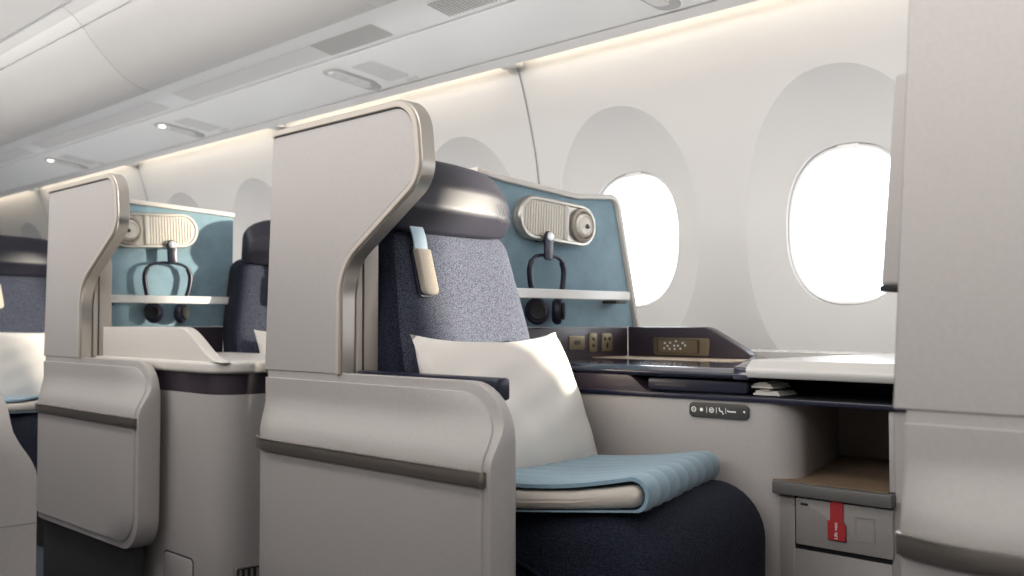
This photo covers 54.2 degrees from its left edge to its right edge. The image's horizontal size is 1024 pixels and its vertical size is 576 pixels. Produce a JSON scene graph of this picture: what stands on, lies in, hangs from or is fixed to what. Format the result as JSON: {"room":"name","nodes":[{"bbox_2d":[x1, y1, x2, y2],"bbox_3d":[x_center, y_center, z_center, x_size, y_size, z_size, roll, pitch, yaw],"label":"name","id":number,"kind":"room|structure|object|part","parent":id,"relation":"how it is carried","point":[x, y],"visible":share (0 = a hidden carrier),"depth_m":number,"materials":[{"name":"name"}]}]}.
{"room":"aircraft cabin","nodes":[
{"label":"aircraft cabin","id":0,"kind":"room"},
{"bbox_2d":[0,0,66,39],"bbox_3d":[-3.476,-1.136,2.192,4.492,0.256,10.450,2,-3,-45],"label":"ceiling","id":1,"kind":"structure","parent":0,"point":[14,14],"depth_m":3.54,"materials":[{"name":"white plastic"}]},
{"bbox_2d":[0,0,133,70],"bbox_3d":[-1.449,-0.984,4.197,1.200,0.020,10.450,2,-3,-45],"label":"trim","id":2,"kind":"structure","parent":1,"relation":"attached to","point":[131,0],"depth_m":3.86,"materials":[{"name":"white plastic"}]},
{"bbox_2d":[36,545,43,575],"bbox_3d":[-3.030,0.824,2.531,5.700,0.050,10.500,2,-3,-45],"label":"floor","id":3,"kind":"structure","parent":0,"point":[39,549],"depth_m":2.99,"materials":[{"name":"carpet"}]},
{"bbox_2d":[0,392,36,575],"bbox_3d":[-0.901,0.451,1.552,0.088,0.626,0.657,2,-3,-45],"label":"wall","id":4,"kind":"structure","parent":3,"relation":"on","point":[18,475],"depth_m":1.33,"materials":[{"name":"beige plastic"}]},
{"bbox_2d":[0,235,47,546],"bbox_3d":[-1.587,0.318,3.485,0.677,1.027,0.456,-2,-3,37],"label":"seat","id":5,"kind":"object","parent":3,"relation":"on","point":[23,260],"visible":0.12,"depth_m":3.60,"materials":[{"name":"fabric"}]},
{"bbox_2d":[3,395,38,412],"bbox_3d":[-1.504,0.384,3.376,0.296,0.083,0.412,-1,-2,26],"label":"quilt","id":6,"kind":"object","parent":5,"relation":"on","point":[18,404],"visible":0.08,"depth_m":3.19,"materials":[{"name":"blue fabric"}]},
{"bbox_2d":[0,332,45,396],"bbox_3d":[-1.658,0.281,3.497,0.161,0.278,0.446,-1,-2,35],"label":"pillow","id":7,"kind":"object","parent":5,"relation":"on","point":[22,358],"visible":0.27,"depth_m":3.40,"materials":[{"name":"fabric"}]},
{"bbox_2d":[9,411,37,513],"bbox_3d":[-1.584,0.565,3.462,0.656,0.338,0.421,-2,-3,37],"label":"seat cushion","id":8,"kind":"object","parent":5,"relation":"on","point":[24,425],"depth_m":3.17,"materials":[{"name":"blue fabric"}]},
{"bbox_3d":[-1.738,0.184,3.619,0.103,0.479,0.407,-1,-2,36],"label":"panel","id":9,"kind":"part","parent":5,"relation":"part of","materials":[{"name":"fabric"}]},
{"bbox_3d":[-1.567,0.771,3.453,0.520,0.120,0.360,-2,-3,37],"label":"seat","id":10,"kind":"part","parent":5,"relation":"part of","materials":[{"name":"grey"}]},
{"bbox_2d":[94,327,267,575],"bbox_3d":[-0.722,0.448,2.504,0.410,0.700,0.696,2,-3,-45],"label":"console","id":11,"kind":"object","parent":3,"relation":"on","point":[212,403],"visible":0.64,"depth_m":2.19,"materials":[{"name":"beige plastic"}]},
{"bbox_2d":[111,199,234,326],"bbox_3d":[-1.013,-0.071,2.867,0.468,0.362,0.107,2,-3,-45],"label":"divider panel","id":12,"kind":"object","parent":11,"relation":"on","point":[209,259],"visible":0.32,"depth_m":2.90,"materials":[{"name":"blue plastic"}]},
{"bbox_2d":[118,212,197,263],"bbox_3d":[-1.013,-0.143,2.835,0.262,0.147,0.046,2,-3,-45],"label":"reading lamp","id":13,"kind":"object","parent":12,"relation":"attached to","point":[169,231],"visible":0.76,"depth_m":2.85,"materials":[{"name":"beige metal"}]},
{"bbox_2d":[142,261,192,322],"bbox_3d":[-0.982,0.012,2.854,0.151,0.177,0.047,2,-3,-45],"label":"headphones","id":14,"kind":"object","parent":12,"relation":"hanging from","point":[153,312],"visible":0.96,"depth_m":2.82,"materials":[{"name":"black plastic"}]},
{"bbox_2d":[144,303,163,322],"bbox_3d":[-1.012,0.069,2.825,0.053,0.062,0.023,0,-2,-7],"label":"ear cup","id":15,"kind":"object","parent":14,"relation":"on","point":[153,312],"depth_m":2.81,"materials":[{"name":"black plastic"}]},
{"bbox_2d":[174,304,189,322],"bbox_3d":[-0.952,0.071,2.881,0.049,0.062,0.047,2,-3,-45],"label":"ear cup","id":16,"kind":"object","parent":14,"relation":"on","point":[181,311],"depth_m":2.86,"materials":[{"name":"black plastic"}]},
{"bbox_3d":[-0.985,0.034,2.853,0.427,0.022,0.052,2,-3,-45],"label":"rail","id":17,"kind":"part","parent":12,"relation":"part of","materials":[{"name":"white"}]},
{"bbox_3d":[-1.028,-0.070,2.882,0.468,0.362,0.065,2,-3,-45],"label":"frame","id":18,"kind":"part","parent":12,"relation":"part of","materials":[{"name":"white plastic"}]},
{"bbox_2d":[191,327,222,351],"bbox_3d":[-1.033,0.161,2.861,0.434,0.099,0.046,2,-3,-45],"label":"panel","id":19,"kind":"object","parent":11,"relation":"on","point":[213,336],"visible":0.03,"depth_m":2.98,"materials":[{"name":"grey"}]},
{"bbox_2d":[234,563,258,575],"bbox_3d":[-0.487,0.666,2.245,0.300,0.126,0.008,2,-3,-45],"label":"vent","id":20,"kind":"object","parent":11,"relation":"attached to","point":[240,569],"depth_m":2.16,"materials":[{"name":"black plastic"}]},
{"bbox_2d":[223,220,270,352],"bbox_3d":[-0.506,0.296,2.847,0.454,1.027,0.679,2,-3,-37],"label":"seat","id":21,"kind":"object","parent":3,"relation":"on","point":[245,312],"visible":0.21,"depth_m":2.94,"materials":[{"name":"blue fabric"}]},
{"bbox_3d":[-0.660,0.164,3.041,0.432,0.505,0.187,1,-2,-36],"label":"backrest","id":22,"kind":"part","parent":21,"relation":"part of","materials":[{"name":"blue fabric"}]},
{"bbox_3d":[-0.633,0.162,3.003,0.407,0.479,0.103,1,-2,-36],"label":"panel","id":23,"kind":"part","parent":21,"relation":"part of","materials":[{"name":"fabric"}]},
{"bbox_2d":[254,330,265,353],"bbox_3d":[-0.519,0.260,2.916,0.448,0.278,0.163,1,-2,-33],"label":"pillow","id":24,"kind":"object","parent":21,"relation":"on","point":[260,335],"visible":0.02,"depth_m":2.83,"materials":[{"name":"fabric"}]},
{"bbox_2d":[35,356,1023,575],"bbox_3d":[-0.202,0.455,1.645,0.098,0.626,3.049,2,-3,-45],"label":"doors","id":25,"kind":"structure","parent":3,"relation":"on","point":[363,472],"depth_m":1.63,"materials":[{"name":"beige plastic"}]},
{"bbox_2d":[44,173,129,357],"bbox_3d":[-1.090,-0.048,2.604,0.084,0.459,0.473,2,-3,-45],"label":"privacy partition","id":26,"kind":"structure","parent":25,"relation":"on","point":[89,218],"depth_m":2.59,"materials":[{"name":"beige plastic"}]},
{"bbox_2d":[265,100,434,374],"bbox_3d":[-0.284,-0.077,1.792,0.084,0.459,0.473,2,-3,-45],"label":"privacy partition","id":27,"kind":"structure","parent":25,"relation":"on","point":[341,183],"depth_m":1.78,"materials":[{"name":"beige plastic"}]},
{"bbox_2d":[893,0,1023,416],"bbox_3d":[0.590,-0.108,0.911,0.084,0.459,0.473,2,-3,-45],"label":"privacy partition","id":28,"kind":"structure","parent":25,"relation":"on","point":[959,346],"depth_m":1.00,"materials":[{"name":"beige plastic"}]},
{"bbox_2d":[880,73,905,292],"bbox_3d":[0.587,-0.115,1.258,0.402,0.246,0.074,2,-3,-45],"label":"monitor","id":29,"kind":"object","parent":28,"relation":"attached to","point":[893,213],"visible":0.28,"depth_m":1.13,"materials":[{"name":"beige plastic"}]},
{"bbox_3d":[0.634,0.329,0.792,0.051,0.427,0.655,2,-3,-45],"label":"frame","id":30,"kind":"part","parent":25,"relation":"part of","materials":[{"name":"beige plastic"}]},
{"bbox_2d":[378,161,764,575],"bbox_3d":[0.075,0.260,1.810,0.677,1.027,0.456,-2,-3,37],"label":"seat","id":31,"kind":"object","parent":3,"relation":"on","point":[445,272],"visible":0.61,"depth_m":1.80,"materials":[{"name":"blue fabric"}]},
{"bbox_3d":[-0.114,0.127,1.970,0.187,0.505,0.432,-1,-2,36],"label":"backrest","id":32,"kind":"part","parent":31,"relation":"part of","materials":[{"name":"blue fabric"}]},
{"bbox_3d":[-0.076,0.125,1.944,0.103,0.479,0.407,-1,-2,36],"label":"panel","id":33,"kind":"part","parent":31,"relation":"part of","materials":[{"name":"fabric"}]},
{"bbox_2d":[410,333,597,468],"bbox_3d":[0.003,0.222,1.823,0.161,0.278,0.446,-1,-2,35],"label":"pillow","id":34,"kind":"object","parent":31,"relation":"on","point":[545,404],"visible":0.57,"depth_m":1.79,"materials":[{"name":"fabric"}]},
{"bbox_2d":[516,451,719,512],"bbox_3d":[0.158,0.325,1.701,0.296,0.083,0.412,-1,-2,26],"label":"quilt","id":35,"kind":"object","parent":31,"relation":"on","point":[592,483],"visible":0.89,"depth_m":1.55,"materials":[{"name":"blue fabric"}]},
{"bbox_2d":[516,480,764,575],"bbox_3d":[0.077,0.507,1.787,0.656,0.338,0.421,-2,-3,37],"label":"seat cushion","id":36,"kind":"object","parent":31,"relation":"on","point":[713,528],"depth_m":1.54,"materials":[{"name":"blue fabric"}]},
{"bbox_2d":[528,327,906,575],"bbox_3d":[0.576,0.432,2.033,0.700,0.702,1.185,2,-3,-45],"label":"console","id":37,"kind":"object","parent":3,"relation":"on","point":[821,466],"visible":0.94,"depth_m":1.85,"materials":[{"name":"beige plastic"}]},
{"bbox_2d":[468,167,638,326],"bbox_3d":[0.118,-0.082,2.377,0.568,0.350,0.107,2,-3,-45],"label":"divider panel","id":38,"kind":"object","parent":37,"relation":"on","point":[599,289],"visible":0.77,"depth_m":2.42,"materials":[{"name":"blue plastic"}]},
{"bbox_2d":[525,253,566,324],"bbox_3d":[0.082,0.002,2.296,0.128,0.164,0.047,2,-3,-45],"label":"headphones","id":39,"kind":"object","parent":38,"relation":"hanging from","point":[536,309],"visible":0.88,"depth_m":2.26,"materials":[{"name":"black plastic"}]},
{"bbox_2d":[525,298,548,324],"bbox_3d":[0.056,0.052,2.272,0.053,0.062,0.023,0,-2,-7],"label":"ear cup","id":40,"kind":"object","parent":39,"relation":"on","point":[536,309],"depth_m":2.26,"materials":[{"name":"black"}]},
{"bbox_2d":[552,299,564,324],"bbox_3d":[0.107,0.054,2.319,0.049,0.062,0.047,2,-3,-45],"label":"ear cup","id":41,"kind":"object","parent":39,"relation":"on","point":[558,308],"depth_m":2.30,"materials":[{"name":"black plastic"}]},
{"bbox_2d":[512,195,594,260],"bbox_3d":[0.106,-0.135,2.332,0.262,0.147,0.046,2,-3,-45],"label":"reading lamp","id":42,"kind":"object","parent":38,"relation":"attached to","point":[548,221],"visible":1,"depth_m":2.31,"materials":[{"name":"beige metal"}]},
{"bbox_3d":[0.111,0.015,2.327,0.477,0.022,0.052,2,-3,-45],"label":"rail","id":43,"kind":"part","parent":38,"relation":"part of","materials":[{"name":"white"}]},
{"bbox_3d":[0.155,0.132,2.400,0.056,0.033,0.004,2,-3,-45],"label":"usb plate","id":44,"kind":"part","parent":37,"relation":"part of","materials":[{"name":"gold metal"}]},
{"bbox_3d":[0.103,0.144,2.378,0.500,0.099,0.042,2,-3,-45],"label":"socket panel","id":45,"kind":"part","parent":37,"relation":"part of","materials":[{"name":"grey"}]},
{"bbox_3d":[0.198,0.133,2.441,0.029,0.045,0.004,2,-3,-45],"label":"jack plate","id":46,"kind":"part","parent":37,"relation":"part of","materials":[{"name":"gold metal"}]},
{"bbox_2d":[601,333,611,350],"bbox_3d":[0.235,0.134,2.478,0.040,0.043,0.004,2,-3,-45],"label":"power outlet","id":47,"kind":"object","parent":37,"relation":"attached to","point":[606,338],"depth_m":2.47,"materials":[{"name":"gold metal"}]},
{"bbox_2d":[593,356,747,361],"bbox_3d":[0.385,0.166,2.347,0.138,0.002,0.397,2,-3,-45],"label":"tray","id":48,"kind":"object","parent":37,"relation":"on","point":[672,358],"depth_m":2.34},
{"bbox_3d":[0.401,0.141,2.425,0.003,0.031,0.116,2,-3,-45],"label":"remote plate","id":49,"kind":"part","parent":37,"relation":"part of","materials":[{"name":"gold metal"}]},
{"bbox_2d":[648,376,759,394],"bbox_3d":[0.368,0.187,1.928,0.220,0.026,0.046,-2,-3,39],"label":"handset","id":50,"kind":"object","parent":37,"relation":"on","point":[664,383],"visible":0.83,"depth_m":1.91,"materials":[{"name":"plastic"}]},
{"bbox_2d":[753,388,796,395],"bbox_3d":[0.485,0.192,1.845,0.066,0.011,0.055,2,-3,-45],"label":"booklet","id":51,"kind":"object","parent":37,"relation":"on","point":[779,391],"visible":0.95,"depth_m":1.83,"materials":[{"name":"white paper"}]},
{"bbox_2d":[751,381,789,388],"bbox_3d":[0.479,0.179,1.851,0.066,0.011,0.045,2,-3,-45],"label":"booklet","id":52,"kind":"object","parent":51,"relation":"on","point":[769,384],"visible":1,"depth_m":1.83,"materials":[{"name":"white paper"}]},
{"bbox_2d":[773,455,894,493],"bbox_3d":[0.654,0.354,1.892,0.390,0.014,0.298,2,-3,-45],"label":"shelf","id":53,"kind":"object","parent":37,"relation":"attached to","point":[858,473],"depth_m":1.83,"materials":[{"name":"brown wood"}]},
{"bbox_3d":[0.588,0.408,1.727,0.074,0.082,0.176,2,-3,-45],"label":"drawer","id":54,"kind":"part","parent":37,"relation":"part of","materials":[{"name":"beige plastic"}]},
{"bbox_2d":[0,0,908,352],"bbox_3d":[-1.139,0.043,4.360,0.280,1.640,10.200,2,-3,-45],"label":"wall","id":55,"kind":"structure","parent":0,"point":[728,108],"depth_m":2.73,"materials":[{"name":"white plastic"}]},
{"bbox_2d":[0,132,16,145],"bbox_3d":[-2.871,-0.801,4.993,0.326,0.261,1.358,2,-3,-45],"label":"bin","id":56,"kind":"object","parent":55,"relation":"attached to","point":[4,139],"visible":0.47,"depth_m":4.64,"materials":[{"name":"grey plastic"}]},
{"bbox_2d":[44,154,104,168],"bbox_3d":[-2.197,-0.637,5.016,0.217,0.034,0.260,2,-3,-45],"label":"light","id":57,"kind":"object","parent":55,"relation":"attached to","point":[68,157],"visible":1,"depth_m":5.01,"materials":[{"name":"grey plastic"}]},
{"bbox_2d":[0,5,149,139],"bbox_3d":[-1.914,-0.835,4.028,0.326,0.261,1.358,2,-3,-45],"label":"bin","id":58,"kind":"object","parent":55,"relation":"attached to","point":[70,78],"visible":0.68,"depth_m":3.84,"materials":[{"name":"grey plastic"}]},
{"bbox_2d":[154,118,228,137],"bbox_3d":[-1.331,-0.667,4.144,0.217,0.034,0.260,2,-3,-45],"label":"light","id":59,"kind":"object","parent":55,"relation":"attached to","point":[184,121],"visible":1,"depth_m":4.14,"materials":[{"name":"grey plastic"}]},
{"bbox_2d":[61,0,375,90],"bbox_3d":[-0.956,-0.869,3.063,0.326,0.261,1.358,2,-3,-45],"label":"bin","id":60,"kind":"object","parent":55,"relation":"attached to","point":[153,44],"visible":0.91,"depth_m":3.17,"materials":[{"name":"grey plastic"}]},
{"bbox_2d":[268,124,284,129],"bbox_3d":[-0.967,-0.662,4.066,0.060,0.022,0.070,2,-3,-45],"label":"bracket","id":61,"kind":"object","parent":55,"relation":"attached to","point":[283,125],"visible":0.43,"depth_m":4.06,"materials":[{"name":"white plastic"}]},
{"bbox_2d":[0,0,710,192],"bbox_3d":[-1.420,-0.673,4.216,0.272,0.044,10.450,2,-3,-45],"label":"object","id":62,"kind":"structure","parent":55,"relation":"attached to","point":[510,27],"depth_m":3.19,"materials":[{"name":"white plastic"}]},
{"bbox_2d":[323,60,418,89],"bbox_3d":[-0.465,-0.698,3.271,0.217,0.034,0.260,2,-3,-45],"label":"light","id":63,"kind":"object","parent":55,"relation":"attached to","point":[373,68],"visible":1,"depth_m":3.26,"materials":[{"name":"grey plastic"}]},
{"bbox_2d":[0,0,758,197],"bbox_3d":[-1.301,-0.645,4.333,0.052,0.025,10.450,2,-3,-45],"label":"trim","id":64,"kind":"structure","parent":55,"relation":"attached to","point":[711,6],"depth_m":3.22,"materials":[{"name":"beige plastic"}]},
{"bbox_2d":[363,0,397,7],"bbox_3d":[0.001,-0.902,2.097,0.326,0.261,1.358,2,-3,-45],"label":"bin","id":65,"kind":"object","parent":55,"relation":"attached to","point":[376,3],"visible":1,"depth_m":2.65,"materials":[{"name":"white plastic"}]},
{"bbox_2d":[501,62,522,69],"bbox_3d":[-0.009,-0.696,3.101,0.060,0.022,0.070,2,-3,-45],"label":"bracket","id":66,"kind":"object","parent":55,"relation":"attached to","point":[517,65],"visible":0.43,"depth_m":3.09,"materials":[{"name":"white plastic"}]},
{"bbox_2d":[517,68,539,327],"bbox_3d":[0.042,-0.210,3.135,0.151,1.160,0.006,2,-3,-45],"label":"trim","id":67,"kind":"structure","parent":55,"relation":"attached to","point":[517,68],"depth_m":3.16,"materials":[{"name":"grey plastic"}]},
{"bbox_2d":[602,172,677,307],"bbox_3d":[0.390,-0.142,3.008,0.080,0.440,0.360,2,-3,-45],"label":"window","id":68,"kind":"structure","parent":55,"relation":"in","point":[622,186],"depth_m":3.03,"materials":[{"name":"white"}]},
{"bbox_3d":[0.366,-0.339,2.991,0.012,0.014,0.064,2,-3,-45],"label":"shade handle","id":69,"kind":"part","parent":68,"relation":"part of","materials":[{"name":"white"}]},
{"bbox_2d":[641,0,680,10],"bbox_3d":[0.401,-0.729,2.398,0.217,0.034,0.260,2,-3,-45],"label":"light","id":70,"kind":"object","parent":55,"relation":"attached to","point":[665,5],"visible":1,"depth_m":2.51,"materials":[{"name":"grey plastic"}]},
{"bbox_2d":[789,142,889,304],"bbox_3d":[0.869,-0.159,2.526,0.080,0.440,0.360,2,-3,-45],"label":"window","id":71,"kind":"structure","parent":55,"relation":"in","point":[808,183],"depth_m":2.60,"materials":[{"name":"white"}]},
{"bbox_3d":[0.845,-0.355,2.509,0.012,0.014,0.064,2,-3,-45],"label":"shade handle","id":72,"kind":"part","parent":71,"relation":"part of","materials":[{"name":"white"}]},
{"bbox_3d":[0.631,-0.481,-1.153,5.750,2.300,0.050,2,-3,-45],"label":"wall","id":73,"kind":"structure","parent":0,"visible":0},
{"bbox_2d":[0,148,35,163],"bbox_3d":[-2.781,-0.658,5.296,0.080,0.019,1.200,2,-3,-45],"label":"air vent","id":74,"kind":"object","parent":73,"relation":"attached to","point":[16,153],"visible":1,"depth_m":5.00,"materials":[{"name":"white plastic"}]},
{"bbox_2d":[30,101,168,148],"bbox_3d":[-1.809,-0.693,4.316,0.080,0.019,1.280,2,-3,-45],"label":"air vent","id":75,"kind":"object","parent":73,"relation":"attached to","point":[149,108],"visible":1,"depth_m":4.24,"materials":[{"name":"white plastic"}]},
{"bbox_2d":[0,0,509,166],"bbox_3d":[-1.583,-0.711,4.056,0.171,0.041,10.450,2,-3,-45],"label":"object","id":76,"kind":"structure","parent":73,"relation":"attached to","point":[399,18],"depth_m":3.20,"materials":[{"name":"white plastic"}]},
{"bbox_2d":[173,24,392,100],"bbox_3d":[-0.803,-0.727,3.301,0.080,0.021,1.220,2,-3,-45],"label":"air vent","id":77,"kind":"object","parent":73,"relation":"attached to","point":[369,33],"visible":1,"depth_m":3.21,"materials":[{"name":"white plastic"}]},
{"bbox_2d":[427,0,497,16],"bbox_3d":[0.218,-0.763,2.272,0.080,0.021,1.180,2,-3,-45],"label":"air vent","id":78,"kind":"object","parent":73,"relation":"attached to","point":[449,8],"visible":1,"depth_m":2.65,"materials":[{"name":"white plastic"}]}
]}

